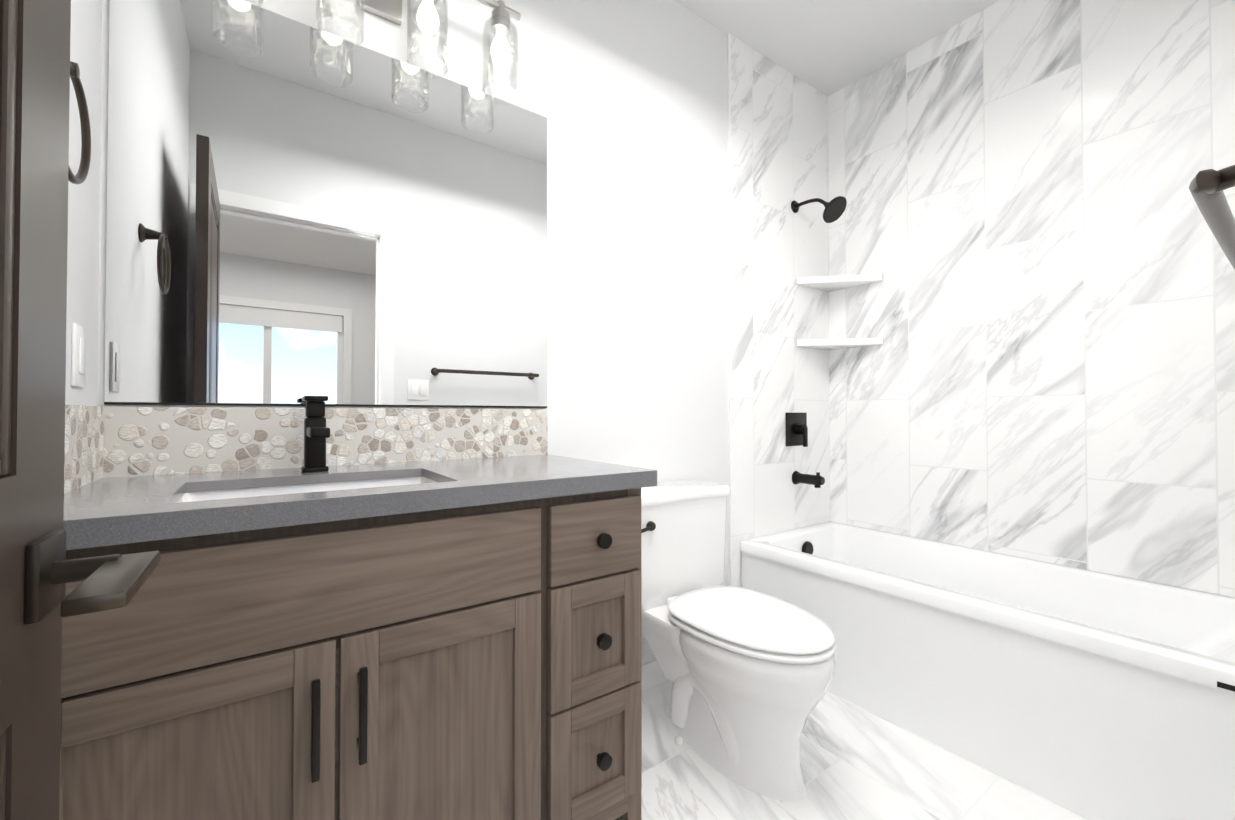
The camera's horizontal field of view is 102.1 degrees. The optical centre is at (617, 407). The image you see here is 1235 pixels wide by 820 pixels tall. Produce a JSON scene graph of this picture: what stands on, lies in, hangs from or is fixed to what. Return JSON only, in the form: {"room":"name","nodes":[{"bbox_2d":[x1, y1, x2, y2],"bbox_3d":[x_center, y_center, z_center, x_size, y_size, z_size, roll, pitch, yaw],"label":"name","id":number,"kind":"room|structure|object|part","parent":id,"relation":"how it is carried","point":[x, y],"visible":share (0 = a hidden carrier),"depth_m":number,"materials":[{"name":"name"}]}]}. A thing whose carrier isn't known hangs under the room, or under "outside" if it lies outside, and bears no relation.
{"room":"bathroom","nodes":[
{"label":"bathroom","id":0,"kind":"room"},
{"bbox_2d":[65,0,102,405],"bbox_3d":[-0.684,-0.317,0.365,0.120,2.743,1.644,1,-1,-35],"label":"wall","id":1,"kind":"structure","parent":0,"point":[84,202],"depth_m":0.99,"materials":[{"name":"paint"}]},
{"bbox_2d":[0,730,5,819],"bbox_3d":[-0.491,0.536,0.391,0.008,0.562,0.018,1,-1,-35],"label":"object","id":2,"kind":"structure","parent":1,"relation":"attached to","point":[2,771],"depth_m":0.40,"materials":[{"name":"brown wood"}]},
{"bbox_2d":[0,0,17,476],"bbox_3d":[-0.491,-0.405,0.403,0.008,0.920,0.018,1,-1,-35],"label":"panel","id":3,"kind":"object","parent":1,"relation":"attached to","point":[8,42],"depth_m":0.40,"materials":[{"name":"brown wood"}]},
{"bbox_2d":[71,323,86,386],"bbox_3d":[-1.021,-0.098,0.949,0.008,0.116,0.070,1,-1,-35],"label":"light switch","id":4,"kind":"object","parent":1,"relation":"attached to","point":[78,368],"visible":0.96,"depth_m":0.94,"materials":[{"name":"white plastic"}]},
{"bbox_2d":[68,61,90,183],"bbox_3d":[-0.832,-0.435,0.732,0.060,0.193,0.170,1,-1,-35],"label":"towel ring","id":5,"kind":"object","parent":1,"relation":"attached to","point":[80,176],"visible":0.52,"depth_m":0.79,"materials":[{"name":"brown metal"}]},
{"bbox_3d":[-0.832,-0.506,0.733,0.060,0.052,0.052,1,-1,-35],"label":"towel ring post","id":6,"kind":"part","parent":5,"relation":"part of","materials":[{"name":"brown metal"}]},
{"bbox_2d":[64,405,103,492],"bbox_3d":[-0.934,0.071,0.829,0.010,0.152,0.565,1,-1,-35],"label":"backsplash","id":7,"kind":"structure","parent":1,"relation":"attached to","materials":[{"name":"stone"}]},
{"bbox_2d":[97,0,740,664],"bbox_3d":[-0.029,-0.297,1.914,2.983,2.743,0.120,1,-1,-35],"label":"wall","id":8,"kind":"structure","parent":0,"point":[627,98],"depth_m":1.88,"materials":[{"name":"paint"}]},
{"bbox_2d":[104,0,546,407],"bbox_3d":[-0.668,-0.495,1.381,1.055,0.985,0.008,1,-1,-35],"label":"mirror","id":9,"kind":"object","parent":8,"relation":"attached to","point":[297,211],"visible":1,"depth_m":1.29,"materials":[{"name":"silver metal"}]},
{"bbox_2d":[103,406,547,477],"bbox_3d":[-0.671,0.078,1.369,1.064,0.152,0.010,1,-1,-35],"label":"backsplash","id":10,"kind":"structure","parent":8,"relation":"attached to","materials":[{"name":"stone"}]},
{"bbox_2d":[316,0,401,46],"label":"sconce","id":11,"kind":"object","parent":8,"relation":"attached to","point":[391,10],"depth_m":1.30,"materials":[{"name":"clear glass"}]},
{"bbox_3d":[-0.863,-1.047,1.127,0.105,0.217,0.105,1,-1,-35],"label":"lamp shade","id":12,"kind":"part","parent":11,"relation":"part of","materials":[{"name":"clear glass"}]},
{"bbox_3d":[-0.692,-1.046,1.248,0.105,0.217,0.105,1,-1,-35],"label":"lamp shade","id":13,"kind":"part","parent":11,"relation":"part of","materials":[{"name":"clear glass"}]},
{"bbox_2d":[407,0,447,78],"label":"sconce","id":14,"kind":"object","parent":8,"relation":"attached to","point":[427,20],"depth_m":1.35,"materials":[{"name":"clear glass"}]},
{"bbox_3d":[-0.520,-1.044,1.370,0.105,0.217,0.105,1,-1,-35],"label":"lamp shade","id":15,"kind":"part","parent":14,"relation":"part of","materials":[{"name":"clear glass"}]},
{"bbox_3d":[-0.520,-1.079,1.370,0.058,0.098,0.058,1,-1,-35],"label":"bulb","id":16,"kind":"part","parent":14,"relation":"part of","materials":[{"name":"white glass"}]},
{"bbox_2d":[476,0,520,104],"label":"sconce","id":17,"kind":"object","parent":8,"relation":"attached to","point":[500,23],"depth_m":1.47,"materials":[{"name":"clear glass"}]},
{"bbox_2d":[491,0,509,36],"bbox_3d":[-0.349,-1.167,1.493,0.054,0.082,0.054,1,-1,-35],"label":"socket","id":18,"kind":"object","parent":17,"relation":"attached to","point":[500,11],"depth_m":1.48,"materials":[{"name":"silver metal"}]},
{"bbox_3d":[-0.349,-1.042,1.492,0.105,0.217,0.105,1,-1,-35],"label":"lamp shade","id":19,"kind":"part","parent":17,"relation":"part of","materials":[{"name":"clear glass"}]},
{"bbox_3d":[-0.349,-1.077,1.492,0.058,0.098,0.058,1,-1,-35],"label":"bulb","id":20,"kind":"part","parent":17,"relation":"part of","materials":[{"name":"white glass"}]},
{"bbox_2d":[641,660,668,689],"bbox_3d":[0.128,1.030,1.927,0.889,0.090,0.011,1,-1,-35],"label":"baseboard","id":21,"kind":"structure","parent":8,"relation":"attached to","point":[652,674],"depth_m":1.92,"materials":[{"name":"paint"}]},
{"bbox_2d":[675,0,998,95],"bbox_3d":[0.448,-1.727,1.262,2.983,0.100,1.764,1,-1,-35],"label":"ceiling","id":22,"kind":"structure","parent":0,"point":[827,47],"depth_m":2.19,"materials":[{"name":"paint"}]},
{"bbox_2d":[641,680,1088,819],"bbox_3d":[0.448,1.116,1.226,2.983,0.100,1.764,1,-1,-35],"label":"floor","id":23,"kind":"structure","parent":0,"point":[858,762],"depth_m":1.43,"materials":[{"name":"stone"}]},
{"bbox_2d":[59,396,656,819],"bbox_3d":[-0.500,0.518,1.122,1.064,1.092,0.601,1,-1,-35],"label":"bathroom vanity","id":24,"kind":"object","parent":23,"relation":"on","point":[379,614],"visible":0.98,"depth_m":0.91,"materials":[{"name":"brown wood"}]},
{"bbox_3d":[-0.619,0.411,0.723,0.252,0.058,0.019,1,-1,-35],"label":"door rail","id":25,"kind":"part","parent":24,"relation":"part of","materials":[{"name":"brown wood"}]},
{"bbox_3d":[-0.622,0.642,0.725,0.260,0.411,0.008,1,-1,-35],"label":"door panel","id":26,"kind":"part","parent":24,"relation":"part of","materials":[{"name":"brown wood"}]},
{"bbox_3d":[-0.464,0.389,0.847,0.718,0.035,0.003,1,-1,-35],"label":"frame rail","id":27,"kind":"part","parent":24,"relation":"part of","materials":[{"name":"brown wood"}]},
{"bbox_2d":[176,476,436,502],"bbox_3d":[-0.590,0.237,1.002,0.510,0.135,0.350,1,-1,-35],"label":"sink","id":28,"kind":"object","parent":24,"relation":"in","point":[191,493],"depth_m":1.09,"materials":[{"name":"white ceramic"}]},
{"bbox_2d":[301,396,329,472],"bbox_3d":[-0.696,0.062,1.153,0.054,0.178,0.195,1,-1,-35],"label":"faucet","id":29,"kind":"object","parent":24,"relation":"on","point":[316,432],"depth_m":1.16,"materials":[{"name":"black metal"}]},
{"bbox_3d":[-0.367,0.206,0.919,0.958,0.040,0.003,1,-1,-35],"label":"frame","id":30,"kind":"part","parent":24,"relation":"part of","materials":[{"name":"brown wood"}]},
{"bbox_3d":[-0.317,0.645,0.942,0.260,0.411,0.008,1,-1,-35],"label":"door panel","id":31,"kind":"part","parent":24,"relation":"part of","materials":[{"name":"brown wood"}]},
{"bbox_3d":[-0.314,0.414,0.940,0.252,0.058,0.019,1,-1,-35],"label":"door rail","id":32,"kind":"part","parent":24,"relation":"part of","materials":[{"name":"brown wood"}]},
{"bbox_3d":[-0.161,0.568,1.060,0.028,0.681,0.003,1,-1,-35],"label":"frame","id":33,"kind":"part","parent":24,"relation":"part of","materials":[{"name":"brown wood"}]},
{"bbox_3d":[-0.046,0.296,1.132,0.243,0.171,0.019,1,-1,-35],"label":"drawer","id":34,"kind":"part","parent":24,"relation":"part of","materials":[{"name":"brown wood"}]},
{"bbox_3d":[-0.046,0.413,1.131,0.143,0.050,0.019,1,-1,-35],"label":"drawer rail","id":35,"kind":"part","parent":24,"relation":"part of","materials":[{"name":"brown wood"}]},
{"bbox_3d":[-0.050,0.518,1.134,0.151,0.169,0.008,1,-1,-35],"label":"drawer panel","id":36,"kind":"part","parent":24,"relation":"part of","materials":[{"name":"brown wood"}]},
{"bbox_3d":[-0.050,0.781,1.130,0.151,0.160,0.008,1,-1,-35],"label":"drawer panel","id":37,"kind":"part","parent":24,"relation":"part of","materials":[{"name":"brown wood"}]},
{"bbox_3d":[-0.046,0.680,1.127,0.143,0.050,0.019,1,-1,-35],"label":"drawer rail","id":38,"kind":"part","parent":24,"relation":"part of","materials":[{"name":"brown wood"}]},
{"bbox_3d":[-0.046,0.624,1.128,0.143,0.050,0.019,1,-1,-35],"label":"drawer rail","id":39,"kind":"part","parent":24,"relation":"part of","materials":[{"name":"brown wood"}]},
{"bbox_3d":[-0.046,0.882,1.125,0.143,0.050,0.019,1,-1,-35],"label":"drawer rail","id":40,"kind":"part","parent":24,"relation":"part of","materials":[{"name":"brown wood"}]},
{"bbox_3d":[-0.032,0.780,1.106,0.035,0.035,0.030,1,-1,-35],"label":"knob","id":41,"kind":"part","parent":24,"relation":"part of","materials":[{"name":"black metal"}]},
{"bbox_3d":[-0.032,0.518,1.110,0.035,0.035,0.030,1,-1,-35],"label":"knob","id":42,"kind":"part","parent":24,"relation":"part of","materials":[{"name":"black metal"}]},
{"bbox_3d":[-0.032,0.296,1.112,0.035,0.035,0.030,1,-1,-35],"label":"knob","id":43,"kind":"part","parent":24,"relation":"part of","materials":[{"name":"black metal"}]},
{"bbox_3d":[-0.367,0.932,0.909,0.958,0.050,0.003,1,-1,-35],"label":"frame","id":44,"kind":"part","parent":24,"relation":"part of","materials":[{"name":"brown wood"}]},
{"bbox_3d":[-0.110,0.631,1.432,0.020,0.876,0.545,1,-1,-35],"label":"panel","id":45,"kind":"part","parent":24,"relation":"part of","materials":[{"name":"brown wood"}]},
{"bbox_3d":[0.040,0.628,1.203,0.041,0.876,0.003,1,-1,-35],"label":"frame","id":46,"kind":"part","parent":24,"relation":"part of","materials":[{"name":"brown wood"}]},
{"bbox_2d":[641,479,835,800],"bbox_3d":[0.332,0.679,1.610,0.476,0.784,0.752,1,-1,-35],"label":"toilet","id":47,"kind":"object","parent":23,"relation":"on","point":[748,673],"visible":0.94,"depth_m":1.48,"materials":[{"name":"white ceramic"}]},
{"bbox_3d":[0.086,0.397,1.617,0.078,0.023,0.018,1,-1,-35],"label":"lever","id":48,"kind":"part","parent":47,"relation":"part of","materials":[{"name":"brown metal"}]},
{"bbox_3d":[0.181,0.501,1.830,0.450,0.345,0.210,1,-1,-35],"label":"tank","id":49,"kind":"part","parent":47,"relation":"part of","materials":[{"name":"white ceramic"}]},
{"bbox_3d":[0.182,0.309,1.831,0.470,0.038,0.226,1,-1,-35],"label":"tank lid","id":50,"kind":"part","parent":47,"relation":"part of","materials":[{"name":"white ceramic"}]},
{"bbox_3d":[0.404,0.631,1.516,0.374,0.026,0.508,1,-1,-35],"label":"seat lid","id":51,"kind":"part","parent":47,"relation":"part of","materials":[{"name":"white plastic"}]},
{"bbox_3d":[0.407,0.656,1.510,0.380,0.016,0.501,1,-1,-35],"label":"seat","id":52,"kind":"part","parent":47,"relation":"part of","materials":[{"name":"white plastic"}]},
{"bbox_3d":[0.387,0.870,1.537,0.378,0.400,0.569,1,-1,-35],"label":"bowl","id":53,"kind":"part","parent":47,"relation":"part of","materials":[{"name":"white ceramic"}]},
{"bbox_2d":[740,521,1234,819],"bbox_3d":[1.273,0.832,1.816,0.714,0.482,1.520,1,-1,-35],"label":"bathtub","id":54,"kind":"object","parent":23,"relation":"on","point":[1091,695],"visible":0.96,"depth_m":1.51,"materials":[{"name":"white ceramic"}]},
{"bbox_2d":[731,0,1234,597],"bbox_3d":[1.252,-0.298,1.815,0.770,2.742,1.523,1,-1,-35],"label":"wall","id":55,"kind":"structure","parent":0,"point":[1045,312],"depth_m":2.02,"materials":[{"name":"stone"}]},
{"bbox_2d":[727,33,731,585],"bbox_3d":[0.496,-0.293,2.205,0.010,2.742,0.012,1,-1,-35],"label":"trim","id":56,"kind":"structure","parent":55,"relation":"attached to","point":[729,297],"depth_m":2.20,"materials":[{"name":"paint"}]},
{"bbox_2d":[786,412,807,446],"bbox_3d":[0.899,0.108,2.443,0.164,0.167,0.062,1,-1,-35],"label":"tub valve","id":57,"kind":"object","parent":55,"relation":"attached to","point":[796,430],"visible":1,"depth_m":2.44,"materials":[{"name":"black metal"}]},
{"bbox_3d":[0.912,0.143,2.424,0.022,0.097,0.014,1,-1,-35],"label":"lever","id":58,"kind":"part","parent":57,"relation":"part of","materials":[{"name":"black metal"}]},
{"bbox_2d":[792,471,824,487],"bbox_3d":[0.924,0.344,2.405,0.068,0.072,0.148,1,-1,-35],"label":"tub spout","id":59,"kind":"object","parent":55,"relation":"attached to","point":[817,480],"visible":1,"depth_m":2.39,"materials":[{"name":"black metal"}]},
{"bbox_2d":[791,196,846,222],"bbox_3d":[0.956,-0.947,2.377,0.126,0.164,0.259,1,-1,-35],"label":"shower head","id":60,"kind":"object","parent":55,"relation":"attached to","point":[834,209],"visible":1,"depth_m":2.32},
{"bbox_2d":[796,273,882,291],"bbox_3d":[1.088,-0.631,2.450,0.285,0.034,0.285,1,-1,-35],"label":"corner shelf","id":61,"kind":"object","parent":55,"relation":"attached to","point":[831,283],"visible":1,"depth_m":2.46,"materials":[{"name":"white stone"}]},
{"bbox_2d":[797,337,882,350],"bbox_3d":[1.088,-0.321,2.446,0.285,0.034,0.285,1,-1,-35],"label":"corner shelf","id":62,"kind":"object","parent":55,"relation":"attached to","point":[834,344],"visible":1,"depth_m":2.44,"materials":[{"name":"white ceramic"}]},
{"bbox_3d":[1.265,-0.311,0.816,1.907,2.743,0.120,1,-1,-35],"label":"wall","id":63,"kind":"structure","parent":0,"visible":0},
{"bbox_2d":[1189,165,1234,269],"bbox_3d":[0.905,-0.241,0.691,0.668,0.048,0.094,1,-1,-35],"label":"towel bar","id":64,"kind":"object","parent":63,"relation":"attached to","point":[1207,187],"visible":1,"depth_m":0.57,"materials":[{"name":"brown metal"}]},
{"bbox_3d":[-0.186,0.028,-0.063,0.035,2.027,0.115,1,-1,-35],"label":"stile","id":65,"kind":"object","parent":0,"visible":0},
{"bbox_2d":[0,475,15,735],"bbox_3d":[-0.362,0.152,0.190,0.035,0.200,0.504,1,-1,-35],"label":"rail","id":66,"kind":"object","parent":65,"relation":"attached to","point":[7,527],"visible":1,"depth_m":0.40,"materials":[{"name":"brown"}]},
{"bbox_2d":[5,0,70,819],"bbox_3d":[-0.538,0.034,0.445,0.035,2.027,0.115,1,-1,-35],"label":"door","id":67,"kind":"structure","parent":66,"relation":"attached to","point":[33,731],"depth_m":0.45,"materials":[{"name":"brown wood"}]},
{"bbox_2d":[24,529,65,623],"bbox_3d":[-0.518,0.151,0.453,0.009,0.068,0.068,1,-1,-35],"label":"rosette","id":68,"kind":"object","parent":67,"relation":"attached to","point":[44,596],"visible":0.9,"depth_m":0.43,"materials":[{"name":"brown metal"}]},
{"bbox_2d":[50,554,121,584],"bbox_3d":[-0.496,0.151,0.468,0.043,0.021,0.021,1,-1,-35],"label":"spindle","id":69,"kind":"object","parent":68,"relation":"attached to","point":[71,570],"visible":0.75,"depth_m":0.46,"materials":[{"name":"black metal"}]},
{"bbox_2d":[60,551,159,616],"bbox_3d":[-0.439,0.151,0.439,0.036,0.013,0.144,1,-1,-35],"label":"door lever","id":70,"kind":"object","parent":69,"relation":"attached to","point":[114,584],"visible":0.98,"depth_m":0.41,"materials":[{"name":"brown metal"}]}
]}

